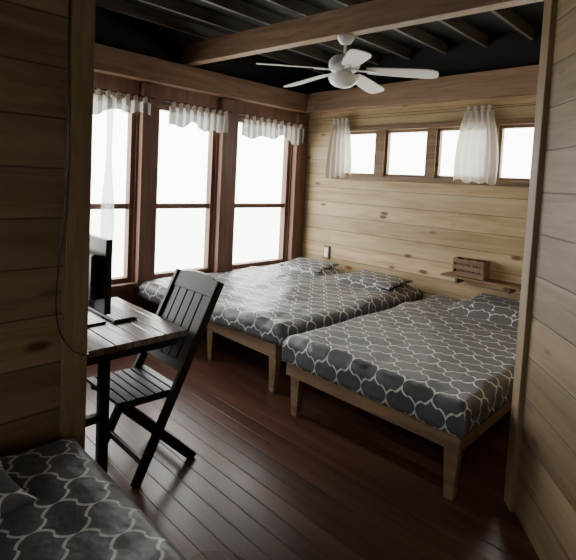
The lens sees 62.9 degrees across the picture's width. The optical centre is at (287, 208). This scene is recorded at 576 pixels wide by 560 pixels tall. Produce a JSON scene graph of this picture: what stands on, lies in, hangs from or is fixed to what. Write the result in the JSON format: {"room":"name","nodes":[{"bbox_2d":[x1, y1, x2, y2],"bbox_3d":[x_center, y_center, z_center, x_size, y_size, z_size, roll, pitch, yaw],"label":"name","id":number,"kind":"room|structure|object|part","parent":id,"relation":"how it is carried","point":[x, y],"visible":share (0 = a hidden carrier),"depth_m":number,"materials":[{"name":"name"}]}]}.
{"room":"cabin bedroom","nodes":[
{"label":"cabin bedroom","id":0,"kind":"room"},
{"bbox_2d":[0,0,67,456],"bbox_3d":[-1.887,-0.070,0.994,0.080,3.030,2.860,6,5,44],"label":"wall partition","id":1,"kind":"structure","parent":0,"point":[33,33],"depth_m":1.84,"materials":[{"name":"brown wood"}]},
{"bbox_2d":[55,0,88,354],"bbox_3d":[-0.876,-0.439,2.070,0.108,2.228,0.437,2,4,-8],"label":"power cable","id":2,"kind":"object","parent":1,"relation":"attached to","point":[59,330],"visible":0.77,"depth_m":1.89,"materials":[{"name":"black plastic"}]},
{"bbox_2d":[59,0,95,449],"bbox_3d":[-0.906,-0.083,1.986,0.130,3.030,0.100,6,5,44],"label":"trim","id":3,"kind":"structure","parent":1,"relation":"attached to","point":[76,236],"depth_m":1.95,"materials":[{"name":"brown wood"}]},
{"bbox_2d":[93,6,306,314],"bbox_3d":[-2.152,-0.258,3.815,0.120,3.030,6.500,6,5,44],"label":"wall","id":4,"kind":"structure","parent":0,"point":[114,29],"depth_m":4.65,"materials":[{"name":"brown wood"}]},
{"bbox_2d":[91,95,135,283],"bbox_3d":[-1.778,-0.158,4.206,0.080,1.720,0.820,6,5,44],"label":"window","id":5,"kind":"structure","parent":4,"relation":"in","point":[131,127],"depth_m":4.46,"materials":[{"name":"brown wood"}]},
{"bbox_3d":[-1.784,-0.023,4.214,0.050,0.050,0.730,6,5,44],"label":"sash rail","id":6,"kind":"part","parent":5,"relation":"part of","materials":[{"name":"brown wood"}]},
{"bbox_2d":[93,87,154,115],"bbox_3d":[-1.576,-0.921,4.088,0.032,0.230,0.910,6,5,44],"label":"valance curtain","id":7,"kind":"object","parent":4,"relation":"hanging from","point":[102,103],"visible":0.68,"depth_m":4.16,"materials":[{"name":"white fabric"}]},
{"bbox_2d":[100,95,113,253],"bbox_3d":[-1.594,-0.213,4.178,0.126,1.592,0.023,0,5,-41],"label":"sheer curtain","id":8,"kind":"object","parent":7,"relation":"hanging from","point":[107,204],"visible":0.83,"depth_m":4.17,"materials":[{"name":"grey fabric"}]},
{"bbox_3d":[-1.571,-1.027,4.082,0.016,0.016,0.910,6,5,44],"label":"rod","id":9,"kind":"part","parent":7,"relation":"part of","materials":[{"name":"brown wood"}]},
{"bbox_2d":[111,282,136,289],"bbox_3d":[-1.765,0.721,4.203,0.080,0.030,0.880,6,5,44],"label":"sill","id":10,"kind":"structure","parent":4,"relation":"attached to","point":[131,284],"depth_m":4.40,"materials":[{"name":"brown wood"}]},
{"bbox_2d":[134,83,158,312],"bbox_3d":[-1.361,0.039,4.513,0.070,2.430,0.160,6,5,44],"label":"trim","id":11,"kind":"structure","parent":4,"relation":"attached to","point":[148,125],"depth_m":4.47,"materials":[{"name":"brown wood"}]},
{"bbox_2d":[153,104,216,278],"bbox_3d":[-1.092,-0.167,4.899,0.080,1.720,0.730,6,5,44],"label":"window","id":12,"kind":"structure","parent":4,"relation":"in","point":[206,267],"depth_m":5.09,"materials":[{"name":"brown wood"}]},
{"bbox_3d":[-1.099,-0.032,4.907,0.050,0.050,0.640,6,5,44],"label":"sash rail","id":13,"kind":"part","parent":12,"relation":"part of","materials":[{"name":"brown wood"}]},
{"bbox_2d":[164,100,231,132],"bbox_3d":[-0.895,-0.918,4.779,0.033,0.252,0.810,6,5,44],"label":"valance curtain","id":14,"kind":"object","parent":4,"relation":"hanging from","point":[180,117],"visible":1,"depth_m":4.78,"materials":[{"name":"white fabric"}]},
{"bbox_3d":[-0.889,-1.036,4.771,0.016,0.016,0.810,6,5,44],"label":"rod","id":15,"kind":"part","parent":14,"relation":"part of","materials":[{"name":"brown wood"}]},
{"bbox_2d":[94,43,311,113],"bbox_3d":[-2.015,-1.290,3.667,0.120,0.220,6.500,6,5,44],"label":"trim","id":16,"kind":"structure","parent":4,"relation":"attached to","point":[108,60],"depth_m":4.65,"materials":[{"name":"brown wood"}]},
{"bbox_2d":[214,99,238,272],"bbox_3d":[-0.690,0.031,5.192,0.070,2.430,0.210,6,5,44],"label":"trim","id":17,"kind":"structure","parent":4,"relation":"attached to","point":[228,142],"depth_m":5.14,"materials":[{"name":"brown wood"}]},
{"bbox_2d":[232,263,278,270],"bbox_3d":[-0.330,0.703,5.653,0.080,0.030,0.960,6,5,44],"label":"sill","id":18,"kind":"structure","parent":4,"relation":"attached to","point":[276,263],"depth_m":5.63,"materials":[{"name":"brown wood"}]},
{"bbox_2d":[232,118,291,268],"bbox_3d":[-0.343,-0.176,5.655,0.080,1.720,0.900,6,5,44],"label":"window","id":19,"kind":"structure","parent":4,"relation":"in","point":[287,144],"depth_m":5.91,"materials":[{"name":"brown wood"}]},
{"bbox_3d":[-0.349,-0.041,5.664,0.050,0.050,0.810,6,5,44],"label":"sash rail","id":20,"kind":"part","parent":19,"relation":"part of","materials":[{"name":"brown wood"}]},
{"bbox_2d":[239,113,305,144],"bbox_3d":[-0.160,-0.916,5.522,0.033,0.276,1.080,6,5,44],"label":"valance curtain","id":21,"kind":"object","parent":4,"relation":"hanging from","point":[251,129],"visible":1,"depth_m":5.48,"materials":[{"name":"white fabric"}]},
{"bbox_3d":[-0.154,-1.045,5.514,0.016,0.016,1.080,6,5,44],"label":"rod","id":22,"kind":"part","parent":21,"relation":"part of","materials":[{"name":"brown wood"}]},
{"bbox_2d":[287,113,308,260],"bbox_3d":[0.115,0.021,6.005,0.070,2.430,0.198,6,5,44],"label":"trim","id":23,"kind":"structure","parent":4,"relation":"attached to","point":[299,158],"depth_m":5.95,"materials":[{"name":"brown wood"}]},
{"bbox_2d":[85,329,539,559],"bbox_3d":[-0.061,1.553,1.768,6.240,0.120,6.740,6,5,44],"label":"floor","id":24,"kind":"structure","parent":0,"point":[337,479],"depth_m":2.55,"materials":[{"name":"brown wood"}]},
{"bbox_2d":[0,437,186,559],"bbox_3d":[-0.578,1.207,1.024,1.828,0.610,0.926,6,5,44],"label":"bed","id":25,"kind":"object","parent":24,"relation":"on","point":[57,502],"visible":1,"depth_m":1.47,"materials":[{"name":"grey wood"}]},
{"bbox_2d":[0,458,39,518],"bbox_3d":[-1.124,0.906,1.391,0.380,0.110,0.600,6,5,42],"label":"pillow","id":26,"kind":"object","parent":25,"relation":"on","point":[18,499],"depth_m":1.49,"materials":[{"name":"grey fabric"}]},
{"bbox_2d":[85,297,187,472],"bbox_3d":[-1.263,1.009,2.531,0.860,0.750,1.104,6,5,44],"label":"desk","id":27,"kind":"object","parent":24,"relation":"on","point":[109,341],"visible":0.21,"depth_m":2.40,"materials":[{"name":"brown wood"}]},
{"bbox_2d":[88,234,112,326],"bbox_3d":[-1.146,0.387,2.637,0.500,0.490,0.170,6,5,44],"label":"computer monitor","id":28,"kind":"object","parent":27,"relation":"on","point":[100,258],"visible":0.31,"depth_m":2.51,"materials":[{"name":"black plastic"}]},
{"bbox_2d":[88,305,136,323],"bbox_3d":[-1.056,0.616,2.811,0.380,0.020,0.140,6,5,44],"label":"keyboard","id":29,"kind":"object","parent":27,"relation":"on","point":[117,315],"visible":0.56,"depth_m":2.73,"materials":[{"name":"black plastic"}]},
{"bbox_2d":[87,268,223,487],"bbox_3d":[-0.757,0.899,2.663,0.455,1.036,0.607,6,5,44],"label":"wooden chair","id":30,"kind":"object","parent":24,"relation":"on","point":[189,301],"visible":0.92,"depth_m":2.62,"materials":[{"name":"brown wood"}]},
{"bbox_3d":[-0.849,0.956,2.577,0.385,0.028,0.354,6,5,44],"label":"seat","id":31,"kind":"part","parent":30,"relation":"part of","materials":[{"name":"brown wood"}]},
{"bbox_2d":[138,257,422,392],"bbox_3d":[-0.035,0.983,4.663,1.834,0.663,2.220,6,5,44],"label":"bed","id":32,"kind":"object","parent":24,"relation":"on","point":[256,308],"visible":0.88,"depth_m":4.18,"materials":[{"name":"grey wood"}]},
{"bbox_2d":[138,262,422,345],"bbox_3d":[-0.034,0.798,4.644,1.833,0.208,2.197,6,5,44],"label":"quilt","id":33,"kind":"object","parent":32,"relation":"on","point":[274,303],"depth_m":4.28,"materials":[{"name":"grey fabric"}]},
{"bbox_2d":[279,257,339,272],"bbox_3d":[0.247,0.653,5.546,0.620,0.087,0.397,6,5,39],"label":"pillow","id":34,"kind":"object","parent":32,"relation":"on","point":[300,264],"depth_m":5.43,"materials":[{"name":"grey fabric"}]},
{"bbox_2d":[340,269,413,289],"bbox_3d":[0.899,0.725,4.902,0.398,0.081,0.700,0,5,-41],"label":"pillow","id":35,"kind":"object","parent":32,"relation":"on","point":[367,279],"depth_m":4.78,"materials":[{"name":"grey fabric"}]},
{"bbox_2d":[282,293,519,500],"bbox_3d":[1.162,1.110,3.513,1.283,0.670,2.172,6,5,44],"label":"bed","id":36,"kind":"object","parent":24,"relation":"on","point":[438,368],"visible":0.8,"depth_m":2.89,"materials":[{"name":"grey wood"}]},
{"bbox_2d":[282,294,518,438],"bbox_3d":[1.163,0.949,3.495,1.282,0.240,2.150,6,5,44],"label":"quilt","id":37,"kind":"object","parent":36,"relation":"on","point":[444,364],"depth_m":2.94,"materials":[{"name":"grey fabric"}]},
{"bbox_2d":[457,293,519,317],"bbox_3d":[1.835,0.830,3.977,0.397,0.101,0.680,0,5,-42],"label":"pillow","id":38,"kind":"object","parent":36,"relation":"on","point":[492,305],"depth_m":3.96,"materials":[{"name":"grey fabric"}]},
{"bbox_2d":[96,0,533,73],"bbox_3d":[0.136,-1.472,1.535,5.630,0.100,6.500,6,5,44],"label":"ceiling","id":39,"kind":"structure","parent":0,"point":[507,15],"depth_m":4.13,"materials":[{"name":"grey wood"}]},
{"bbox_2d":[124,0,543,64],"bbox_3d":[0.094,-1.557,1.576,6.240,0.060,6.740,6,5,44],"label":"ceiling","id":40,"kind":"structure","parent":39,"relation":"attached to","point":[488,23],"depth_m":4.16,"materials":[{"name":"brown wood"}]},
{"bbox_2d":[182,0,543,65],"bbox_3d":[1.188,-1.306,2.853,5.807,0.190,0.549,6,5,44],"label":"ceiling beam","id":41,"kind":"structure","parent":39,"relation":"attached to","point":[373,16],"depth_m":3.50,"materials":[{"name":"brown wood"}]},
{"bbox_2d":[256,33,438,93],"bbox_3d":[0.411,-1.101,3.561,1.284,0.382,1.300,6,5,44],"label":"ceiling fan","id":42,"kind":"object","parent":41,"relation":"hanging from","point":[342,66],"depth_m":3.45,"materials":[{"name":"white plastic"}]},
{"bbox_2d":[302,27,541,300],"bbox_3d":[1.452,-0.145,4.907,3.720,3.030,0.120,6,5,44],"label":"wall","id":43,"kind":"structure","parent":0,"point":[413,231],"depth_m":4.86,"materials":[{"name":"brown wood"}]},
{"bbox_2d":[323,245,329,258],"bbox_3d":[0.472,0.529,5.782,0.090,0.160,0.026,6,5,44],"label":"wall socket","id":44,"kind":"object","parent":43,"relation":"attached to","point":[326,253],"visible":1,"depth_m":5.76,"materials":[{"name":"white plastic"}]},
{"bbox_2d":[345,131,376,175],"bbox_3d":[0.829,-0.644,5.497,0.530,0.510,0.050,6,5,44],"label":"window","id":45,"kind":"structure","parent":43,"relation":"in","point":[360,132],"depth_m":5.41,"materials":[{"name":"brown wood"}]},
{"bbox_2d":[374,128,428,177],"bbox_3d":[1.240,-0.599,5.090,0.630,0.510,0.110,6,5,44],"label":"window","id":46,"kind":"structure","parent":43,"relation":"in","point":[388,134],"depth_m":5.21,"materials":[{"name":"brown wood"}]},
{"bbox_3d":[1.055,-0.619,5.272,0.110,0.510,0.110,6,5,44],"label":"mullion","id":47,"kind":"part","parent":46,"relation":"part of","materials":[{"name":"brown wood"}]},
{"bbox_2d":[306,64,538,112],"bbox_3d":[1.459,-1.187,4.718,3.350,0.230,0.120,6,5,44],"label":"wooden beam","id":48,"kind":"structure","parent":43,"relation":"attached to","point":[516,81],"depth_m":4.63,"materials":[{"name":"brown wood"}]},
{"bbox_2d":[326,104,535,120],"bbox_3d":[1.427,-0.971,4.738,2.850,0.033,0.008,6,5,44],"label":"curtain rod","id":49,"kind":"object","parent":43,"relation":"attached to","point":[530,104],"visible":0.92,"depth_m":4.68,"materials":[{"name":"brown wood"}]},
{"bbox_2d":[325,118,350,178],"bbox_3d":[0.601,-0.709,5.559,0.384,0.707,0.047,6,5,44],"label":"curtain","id":50,"kind":"object","parent":49,"relation":"hanging from","point":[338,157],"visible":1,"depth_m":5.56,"materials":[{"name":"beige fabric"}]},
{"bbox_2d":[453,105,497,184],"bbox_3d":[1.765,-0.595,4.409,0.422,0.733,0.047,6,5,44],"label":"curtain","id":51,"kind":"object","parent":49,"relation":"hanging from","point":[476,155],"visible":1,"depth_m":4.40,"materials":[{"name":"beige fabric"}]},
{"bbox_2d":[331,117,534,186],"bbox_3d":[1.444,-0.571,4.808,2.540,0.610,0.025,6,5,44],"label":"trim","id":52,"kind":"structure","parent":43,"relation":"attached to","point":[530,120],"depth_m":4.79,"materials":[{"name":"brown wood"}]},
{"bbox_2d":[425,125,499,178],"bbox_3d":[1.711,-0.546,4.624,0.700,0.510,0.110,6,5,44],"label":"window","id":53,"kind":"structure","parent":43,"relation":"in","point":[440,130],"depth_m":4.78,"materials":[{"name":"brown wood"}]},
{"bbox_3d":[1.495,-0.570,4.838,0.090,0.510,0.110,6,5,44],"label":"mullion","id":54,"kind":"part","parent":53,"relation":"part of","materials":[{"name":"brown wood"}]},
{"bbox_3d":[1.927,-0.522,4.410,0.090,0.510,0.110,6,5,44],"label":"mullion","id":55,"kind":"part","parent":53,"relation":"part of","materials":[{"name":"brown wood"}]},
{"bbox_2d":[440,271,520,293],"bbox_3d":[1.794,0.686,4.354,0.730,0.075,0.200,6,5,44],"label":"wall shelf","id":56,"kind":"object","parent":43,"relation":"attached to","point":[511,287],"visible":0.77,"depth_m":4.25,"materials":[{"name":"brown wood"}]},
{"bbox_2d":[452,257,490,280],"bbox_3d":[1.722,0.555,4.430,0.300,0.169,0.140,6,5,44],"label":"wooden box","id":57,"kind":"object","parent":56,"relation":"on","point":[478,269],"visible":1,"depth_m":4.37,"materials":[{"name":"brown wood"}]},
{"bbox_2d":[496,124,533,181],"bbox_3d":[2.144,-0.498,4.197,0.520,0.510,0.050,6,5,44],"label":"window","id":58,"kind":"structure","parent":43,"relation":"in","point":[502,127],"depth_m":4.34,"materials":[{"name":"brown wood"}]},
{"bbox_2d":[515,0,575,559],"bbox_3d":[1.019,0.123,0.217,0.080,3.030,4.100,3,4,6],"label":"wall","id":59,"kind":"structure","parent":0,"point":[545,509],"depth_m":2.05,"materials":[{"name":"beige wood"}]},
{"bbox_3d":[1.986,0.004,2.924,0.100,3.030,1.950,6,5,44],"label":"wall","id":60,"kind":"structure","parent":0,"visible":0},
{"bbox_2d":[504,0,557,511],"bbox_3d":[1.254,0.006,2.301,0.130,3.030,0.090,3,4,6],"label":"trim","id":61,"kind":"structure","parent":60,"relation":"attached to","point":[550,6],"depth_m":2.30,"materials":[{"name":"brown wood"}]},
{"label":"outside","id":62,"kind":"structure","parent":0,"visible":0},
{"bbox_2d":[90,202,280,276],"bbox_3d":[0.064,1.976,6.223,60.000,0.100,60.000,6,5,44],"label":"ground","id":63,"kind":"structure","parent":62,"point":[180,233],"depth_m":18.34,"materials":[{"name":"white"}]}
]}

